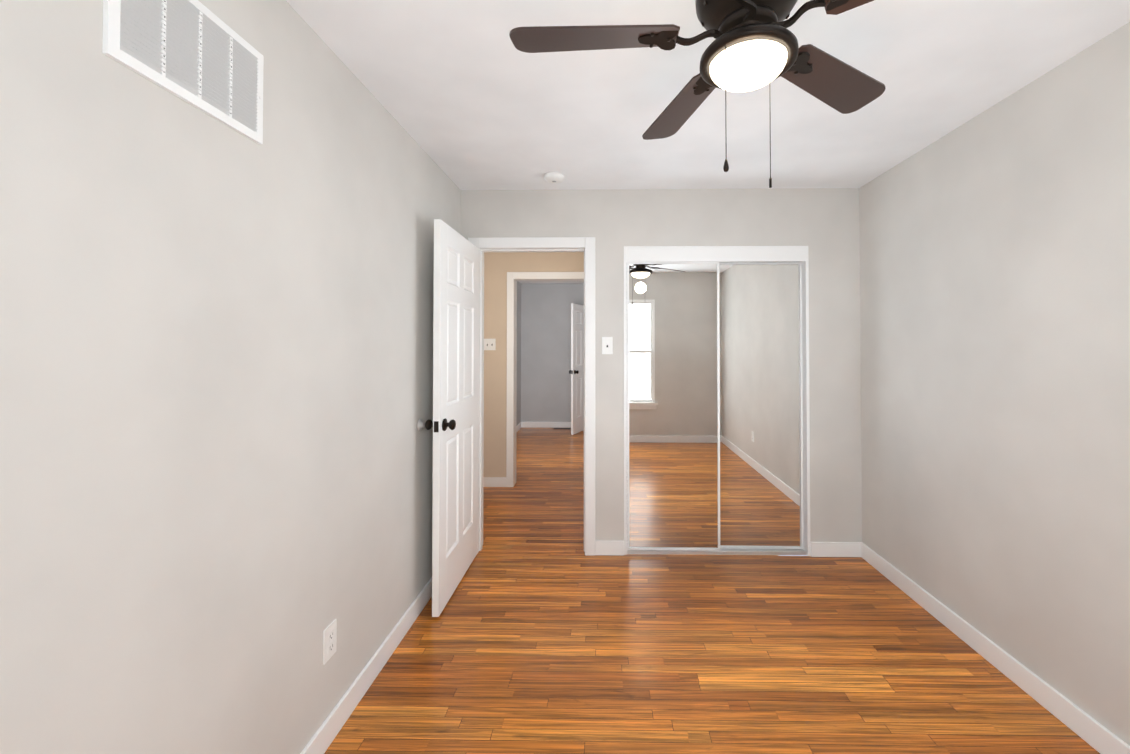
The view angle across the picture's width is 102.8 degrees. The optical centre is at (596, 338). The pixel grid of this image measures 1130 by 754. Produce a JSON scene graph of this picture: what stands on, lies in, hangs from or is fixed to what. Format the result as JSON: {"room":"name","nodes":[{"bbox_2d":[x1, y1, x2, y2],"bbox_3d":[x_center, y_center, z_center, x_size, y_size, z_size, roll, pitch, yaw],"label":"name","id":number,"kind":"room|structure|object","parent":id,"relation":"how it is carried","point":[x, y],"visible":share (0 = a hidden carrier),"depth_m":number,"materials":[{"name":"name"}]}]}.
{"room":"empty bedroom","nodes":[
{"label":"empty bedroom","id":0,"kind":"room"},
{"bbox_2d":[0,0,460,753],"bbox_3d":[-1.006,0.190,1.314,0.120,2.440,3.670,0,-1,1],"label":"wall","id":1,"kind":"structure","parent":0,"point":[216,406],"depth_m":1.08,"materials":[{"name":"paint"}]},
{"bbox_2d":[102,0,263,143],"bbox_3d":[-0.944,-0.673,1.067,0.013,0.250,0.395,0,-1,1],"label":"air vent","id":2,"kind":"object","parent":1,"relation":"in","point":[199,55],"visible":1,"depth_m":1.05,"materials":[{"name":"white metal"}]},
{"bbox_2d":[323,619,336,664],"bbox_3d":[-0.938,1.064,1.585,0.008,0.115,0.070,0,-1,1],"label":"outlet","id":3,"kind":"object","parent":1,"relation":"attached to","point":[329,639],"visible":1,"depth_m":1.58,"materials":[{"name":"white plastic"}]},
{"bbox_2d":[300,577,431,753],"bbox_3d":[-0.931,1.363,1.296,0.030,0.095,3.430,0,-1,1],"label":"baseboard","id":4,"kind":"structure","parent":1,"relation":"attached to","point":[324,736],"depth_m":1.79,"materials":[{"name":"white wood"}]},
{"bbox_2d":[417,419,424,430],"bbox_3d":[-0.919,0.451,2.364,0.022,0.060,0.060,0,-1,1],"label":"bumper cover","id":5,"kind":"object","parent":1,"relation":"attached to","point":[420,424],"visible":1,"depth_m":2.35,"materials":[{"name":"white plastic"}]},
{"bbox_2d":[516,281,520,425],"bbox_3d":[-1.374,0.258,6.114,0.120,2.440,3.080,0,-1,1],"label":"wall","id":6,"kind":"structure","parent":0,"point":[518,415],"depth_m":7.43,"materials":[{"name":"paint"}]},
{"bbox_2d":[516,422,521,431],"bbox_3d":[-1.307,1.431,6.097,0.014,0.095,3.080,0,-1,1],"label":"baseboard","id":7,"kind":"structure","parent":6,"relation":"attached to","point":[519,425],"depth_m":7.41,"materials":[{"name":"white wood"}]},
{"bbox_2d":[483,252,583,476],"bbox_3d":[-0.988,0.235,4.508,2.420,2.440,0.120,0,-1,1],"label":"wall","id":8,"kind":"structure","parent":0,"point":[498,266],"depth_m":4.45,"materials":[{"name":"paint"}]},
{"bbox_2d":[484,339,495,349],"bbox_3d":[-1.059,0.055,4.444,0.115,0.115,0.015,0,-1,1],"label":"light switch","id":9,"kind":"object","parent":8,"relation":"attached to","point":[489,344],"visible":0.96,"depth_m":4.45,"materials":[{"name":"white plastic"}]},
{"bbox_2d":[483,477,505,486],"bbox_3d":[-1.544,1.407,4.433,1.310,0.095,0.014,0,-1,1],"label":"baseboard","id":10,"kind":"structure","parent":8,"relation":"attached to","point":[494,481],"depth_m":4.42,"materials":[{"name":"white wood"}]},
{"bbox_2d":[506,272,583,486],"bbox_3d":[-0.418,0.398,4.497,0.940,2.115,0.156,0,-1,1],"label":"door frame","id":11,"kind":"structure","parent":8,"relation":"attached to","point":[513,278],"depth_m":4.43,"materials":[{"name":"white wood"}]},
{"bbox_2d":[521,284,583,421],"bbox_3d":[-0.070,0.281,7.695,2.680,2.440,0.120,0,-1,1],"label":"wall","id":12,"kind":"structure","parent":0,"point":[545,352],"depth_m":7.65,"materials":[{"name":"paint"}]},
{"bbox_2d":[522,422,570,427],"bbox_3d":[-0.051,1.452,7.609,2.400,0.095,0.017,0,-1,1],"label":"baseboard","id":13,"kind":"structure","parent":12,"relation":"attached to","point":[524,424],"depth_m":7.62,"materials":[{"name":"white wood"}]},
{"bbox_2d":[569,303,583,434],"bbox_3d":[-0.248,0.469,7.288,0.156,2.028,0.710,0,-1,23],"label":"room door","id":14,"kind":"structure","parent":12,"relation":"in","point":[576,371],"depth_m":7.10,"materials":[{"name":"white wood"}]},
{"bbox_2d":[461,188,861,555],"bbox_3d":[0.415,0.215,3.067,2.670,2.440,0.120,0,-1,1],"label":"wall","id":15,"kind":"structure","parent":0,"point":[823,224],"depth_m":3.01,"materials":[{"name":"paint"}]},
{"bbox_2d":[425,219,477,616],"bbox_3d":[-0.816,0.403,2.654,0.156,2.028,0.710,0,-1,1],"label":"bedroom door","id":16,"kind":"structure","parent":15,"relation":"in","point":[454,424],"depth_m":2.52,"materials":[{"name":"white wood"}]},
{"bbox_2d":[468,237,594,555],"bbox_3d":[-0.437,0.378,3.078,0.855,2.115,0.156,0,-1,1],"label":"door frame","id":17,"kind":"structure","parent":15,"relation":"attached to","point":[587,244],"depth_m":3.01,"materials":[{"name":"white wood"}]},
{"bbox_2d":[602,337,612,353],"bbox_3d":[0.069,0.044,3.007,0.070,0.115,0.015,0,-1,1],"label":"light switch","id":18,"kind":"object","parent":15,"relation":"attached to","point":[607,345],"visible":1,"depth_m":3.01,"materials":[{"name":"white plastic"}]},
{"bbox_2d":[627,262,719,550],"bbox_3d":[0.512,0.445,3.027,0.619,1.931,0.022,0,-1,1],"label":"sliding door","id":19,"kind":"structure","parent":15,"relation":"in","point":[673,410],"depth_m":3.02,"materials":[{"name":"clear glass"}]},
{"bbox_2d":[624,246,809,555],"bbox_3d":[0.795,0.407,3.056,1.230,2.055,0.126,0,-1,1],"label":"trim","id":20,"kind":"structure","parent":15,"relation":"attached to","point":[715,253],"depth_m":3.00,"materials":[{"name":"white wood"}]},
{"bbox_2d":[627,549,806,554],"bbox_3d":[0.795,1.424,3.028,1.190,0.022,0.072,0,-1,1],"label":"trim","id":21,"kind":"structure","parent":15,"relation":"attached to","point":[758,552],"depth_m":3.00,"materials":[{"name":"silver metal"}]},
{"bbox_2d":[719,262,803,548],"bbox_3d":[1.090,0.446,3.051,0.595,1.931,0.022,0,-1,1],"label":"sliding door","id":22,"kind":"structure","parent":15,"relation":"in","point":[761,422],"depth_m":3.05,"materials":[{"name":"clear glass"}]},
{"bbox_2d":[810,542,859,556],"bbox_3d":[1.564,1.386,2.966,0.310,0.095,0.014,0,-1,1],"label":"baseboard","id":23,"kind":"structure","parent":15,"relation":"attached to","point":[818,549],"depth_m":2.96,"materials":[{"name":"white wood"}]},
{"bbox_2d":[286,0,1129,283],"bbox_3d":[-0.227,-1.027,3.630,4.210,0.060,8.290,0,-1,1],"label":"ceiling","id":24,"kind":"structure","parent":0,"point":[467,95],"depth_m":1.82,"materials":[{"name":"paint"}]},
{"bbox_2d":[544,172,564,182],"bbox_3d":[-0.264,-0.990,2.784,0.128,0.037,0.128,0,-1,1],"label":"smoke detector","id":25,"kind":"object","parent":24,"relation":"attached to","point":[553,177],"visible":1,"depth_m":2.75,"materials":[{"name":"white plastic"}]},
{"bbox_2d":[509,0,885,187],"bbox_3d":[0.370,-0.717,1.246,1.222,0.628,1.267,0,-1,1],"label":"fan","id":26,"kind":"object","parent":24,"relation":"hanging from","point":[753,45],"visible":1,"depth_m":1.24,"materials":[{"name":"brown wood"}]},
{"bbox_2d":[324,428,1099,753],"bbox_3d":[-0.227,1.473,3.594,4.210,0.060,8.290,0,-1,1],"label":"floor","id":27,"kind":"structure","parent":0,"point":[597,654],"depth_m":1.98,"materials":[{"name":"brown wood"}]},
{"bbox_2d":[859,22,1129,745],"bbox_3d":[1.783,0.190,1.272,0.120,2.440,3.670,0,-1,1],"label":"wall","id":28,"kind":"structure","parent":0,"point":[995,331],"depth_m":1.85,"materials":[{"name":"paint"}]},
{"bbox_2d":[860,542,1129,753],"bbox_3d":[1.715,1.362,1.256,0.017,0.095,3.430,0,-1,1],"label":"baseboard","id":29,"kind":"structure","parent":28,"relation":"attached to","point":[1089,730],"depth_m":1.87,"materials":[{"name":"white wood"}]}
]}

